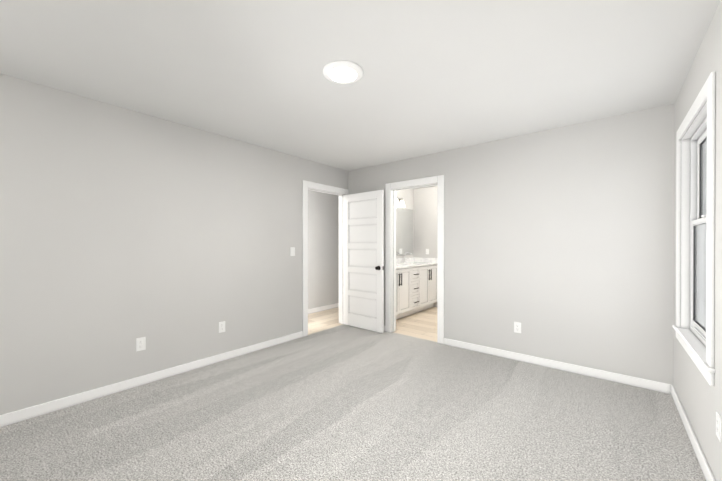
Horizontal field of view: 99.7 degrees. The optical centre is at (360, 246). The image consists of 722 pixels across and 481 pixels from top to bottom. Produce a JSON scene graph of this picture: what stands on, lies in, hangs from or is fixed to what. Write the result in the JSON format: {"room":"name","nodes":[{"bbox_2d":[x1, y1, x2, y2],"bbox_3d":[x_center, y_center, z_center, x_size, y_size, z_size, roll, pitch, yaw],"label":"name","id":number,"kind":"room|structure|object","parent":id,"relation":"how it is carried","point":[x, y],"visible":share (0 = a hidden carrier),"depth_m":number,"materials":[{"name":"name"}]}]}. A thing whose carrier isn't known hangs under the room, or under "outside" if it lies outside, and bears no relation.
{"room":"empty bedroom","nodes":[
{"label":"empty bedroom","id":0,"kind":"room"},
{"bbox_2d":[0,73,412,414],"bbox_3d":[-0.949,0.023,4.064,0.120,2.440,6.600,0,0,39],"label":"wall","id":1,"kind":"structure","parent":0,"point":[122,229],"depth_m":2.66,"materials":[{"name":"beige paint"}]},
{"bbox_2d":[136,337,145,351],"bbox_3d":[-1.969,0.878,2.725,0.007,0.115,0.070,0,0,39],"label":"outlet","id":2,"kind":"object","parent":1,"relation":"attached to","point":[140,343],"visible":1,"depth_m":2.72,"materials":[{"name":"white plastic"}]},
{"bbox_2d":[0,331,302,427],"bbox_3d":[-1.845,1.205,2.870,0.018,0.085,3.311,0,0,39],"label":"baseboard","id":3,"kind":"structure","parent":1,"relation":"attached to","point":[14,417],"depth_m":2.64,"materials":[{"name":"white paint"}]},
{"bbox_2d":[219,321,224,332],"bbox_3d":[-1.502,0.876,3.293,0.007,0.115,0.070,0,0,39],"label":"outlet","id":4,"kind":"object","parent":1,"relation":"attached to","point":[221,326],"visible":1,"depth_m":3.29,"materials":[{"name":"white plastic"}]},
{"bbox_2d":[290,247,294,255],"bbox_3d":[-0.901,0.073,4.021,0.009,0.115,0.070,0,0,39],"label":"light switch","id":5,"kind":"object","parent":1,"relation":"attached to","point":[292,251],"visible":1,"depth_m":4.01,"materials":[{"name":"white plastic"}]},
{"bbox_2d":[302,180,348,336],"bbox_3d":[-0.547,0.171,4.554,0.154,2.141,0.944,0,0,39],"label":"door frame","id":6,"kind":"structure","parent":1,"relation":"attached to","point":[306,185],"depth_m":4.24,"materials":[{"name":"white paint"}]},
{"bbox_2d":[344,190,383,332],"bbox_3d":[0.024,0.217,4.544,0.772,2.023,0.161,0,0,40],"label":"hall door","id":7,"kind":"structure","parent":6,"relation":"attached to","point":[363,260],"depth_m":4.51,"materials":[{"name":"white paint"}]},
{"bbox_2d":[396,197,404,206],"bbox_3d":[0.594,-0.857,5.717,0.155,0.182,0.840,0,0,39],"label":"vanity light bar","id":8,"kind":"object","parent":1,"relation":"attached to","point":[401,201],"visible":0.38,"depth_m":5.90,"materials":[{"name":"silver metal"}]},
{"bbox_2d":[396,256,411,263],"bbox_3d":[0.542,0.292,5.761,0.020,0.100,1.834,0,0,39],"label":"backsplash","id":9,"kind":"structure","parent":1,"relation":"attached to","point":[404,260],"depth_m":6.07,"materials":[{"name":"white stone"}]},
{"bbox_2d":[396,207,412,255],"bbox_3d":[0.557,-0.288,5.790,0.009,0.966,1.720,0,0,39],"label":"bathroom mirror","id":10,"kind":"object","parent":1,"relation":"attached to","point":[404,230],"visible":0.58,"depth_m":6.18,"materials":[{"name":"clear glass"}]},
{"bbox_2d":[308,190,338,308],"bbox_3d":[-1.420,0.019,5.098,0.120,2.440,5.600,0,0,39],"label":"wall","id":11,"kind":"structure","parent":0,"point":[323,249],"depth_m":5.85,"materials":[{"name":"beige paint"}]},
{"bbox_2d":[308,303,338,313],"bbox_3d":[-1.368,1.200,5.060,0.014,0.091,5.360,0,0,39],"label":"baseboard","id":12,"kind":"structure","parent":11,"relation":"attached to","point":[322,308],"depth_m":5.83,"materials":[{"name":"white paint"}]},
{"bbox_2d":[0,324,705,480],"bbox_3d":[-0.122,1.300,1.986,3.837,0.100,4.430,0,0,39],"label":"floor carpet","id":13,"kind":"object","parent":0,"point":[343,402],"visible":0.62,"depth_m":2.12,"materials":[{"name":"grey carpet"}]},
{"bbox_2d":[0,0,720,188],"bbox_3d":[0.133,-1.254,3.171,4.960,0.120,6.600,0,0,39],"label":"ceiling","id":14,"kind":"structure","parent":0,"point":[441,76],"depth_m":1.98,"materials":[{"name":"paint"}]},
{"bbox_2d":[323,60,362,83],"bbox_3d":[-0.123,-1.179,2.087,0.276,0.023,0.276,0,0,39],"label":"recessed light","id":15,"kind":"object","parent":14,"relation":"in","point":[343,72],"visible":1,"depth_m":2.05,"materials":[{"name":"white plastic"}]},
{"bbox_2d":[308,307,436,341],"bbox_3d":[-0.052,1.296,3.979,3.660,0.094,5.600,0,0,39],"label":"floor","id":16,"kind":"structure","parent":0,"point":[422,324],"depth_m":4.90,"materials":[{"name":"brown wood"}]},
{"bbox_2d":[396,264,436,319],"bbox_3d":[0.766,0.805,5.582,0.596,0.865,1.830,0,0,39],"label":"bathroom vanity","id":17,"kind":"object","parent":16,"relation":"on","point":[416,284],"depth_m":5.44,"materials":[{"name":"white wood"}]},
{"bbox_2d":[396,264,419,267],"bbox_3d":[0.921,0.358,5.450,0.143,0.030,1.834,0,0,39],"label":"countertop","id":18,"kind":"structure","parent":17,"relation":"on","point":[397,265],"depth_m":5.37,"materials":[{"name":"white stone"}]},
{"bbox_2d":[413,186,437,306],"bbox_3d":[2.128,0.017,5.730,2.520,2.440,0.120,0,0,39],"label":"wall","id":19,"kind":"structure","parent":0,"point":[425,214],"depth_m":6.30,"materials":[{"name":"beige paint"}]},
{"bbox_2d":[412,257,436,263],"bbox_3d":[1.335,0.290,6.284,0.542,0.100,0.020,0,0,39],"label":"backsplash","id":20,"kind":"structure","parent":19,"relation":"attached to","point":[415,260],"depth_m":6.26,"materials":[{"name":"white stone"}]},
{"bbox_2d":[348,104,673,384],"bbox_3d":[1.248,0.024,3.761,3.660,2.440,0.120,0,0,39],"label":"wall","id":21,"kind":"structure","parent":0,"point":[559,244],"depth_m":3.03,"materials":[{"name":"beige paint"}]},
{"bbox_2d":[385,175,443,344],"bbox_3d":[0.746,0.172,4.174,0.892,2.141,0.154,0,0,39],"label":"door frame","id":22,"kind":"structure","parent":21,"relation":"attached to","point":[439,179],"depth_m":4.34,"materials":[{"name":"white paint"}]},
{"bbox_2d":[514,322,520,332],"bbox_3d":[1.702,0.886,3.308,0.070,0.115,0.007,0,0,39],"label":"outlet","id":23,"kind":"object","parent":21,"relation":"attached to","point":[517,327],"visible":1,"depth_m":3.31,"materials":[{"name":"white plastic"}]},
{"bbox_2d":[444,338,667,393],"bbox_3d":[1.821,1.203,3.205,2.004,0.085,0.018,0,0,39],"label":"baseboard","id":24,"kind":"structure","parent":21,"relation":"attached to","point":[657,386],"depth_m":3.01,"materials":[{"name":"white paint"}]},
{"bbox_2d":[673,0,721,480],"bbox_3d":[1.327,0.035,0.849,0.160,2.440,4.520,0,0,39],"label":"wall","id":25,"kind":"structure","parent":0,"point":[700,397],"depth_m":1.65,"materials":[{"name":"beige paint"}]},
{"bbox_2d":[668,384,715,480],"bbox_3d":[1.260,1.212,0.908,0.014,0.085,4.280,0,0,39],"label":"baseboard","id":26,"kind":"structure","parent":25,"relation":"attached to","point":[701,458],"depth_m":1.89,"materials":[{"name":"white paint"}]},
{"bbox_2d":[672,325,714,372],"bbox_3d":[2.130,0.628,1.945,0.079,0.022,1.084,0,0,39],"label":"window sill","id":27,"kind":"structure","parent":25,"relation":"attached to","point":[693,343],"depth_m":1.89,"materials":[{"name":"white paint"}]},
{"bbox_2d":[681,101,706,328],"bbox_3d":[2.143,-0.098,1.932,0.045,1.431,0.916,0,0,39],"label":"extension","id":28,"kind":"object","parent":25,"relation":"attached to","point":[701,116],"visible":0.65,"depth_m":2.27,"materials":[{"name":"white paint"}]},
{"bbox_2d":[676,71,715,385],"bbox_3d":[2.119,-0.088,1.951,0.017,1.595,1.060,0,0,39],"label":"window frame","id":29,"kind":"structure","parent":25,"relation":"in","point":[707,92],"depth_m":1.58,"materials":[{"name":"white paint"}]},
{"bbox_2d":[689,117,706,346],"bbox_3d":[2.201,-0.088,1.883,0.123,1.447,0.912,0,0,39],"label":"window unit","id":30,"kind":"structure","parent":25,"relation":"in","point":[698,176],"depth_m":2.15,"materials":[{"name":"white plastic"}]},
{"bbox_2d":[716,411,720,441],"bbox_3d":[1.729,0.872,1.474,0.007,0.115,0.070,0,0,39],"label":"outlet","id":31,"kind":"object","parent":25,"relation":"attached to","point":[718,426],"visible":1,"depth_m":1.47,"materials":[{"name":"white plastic"}]}
]}

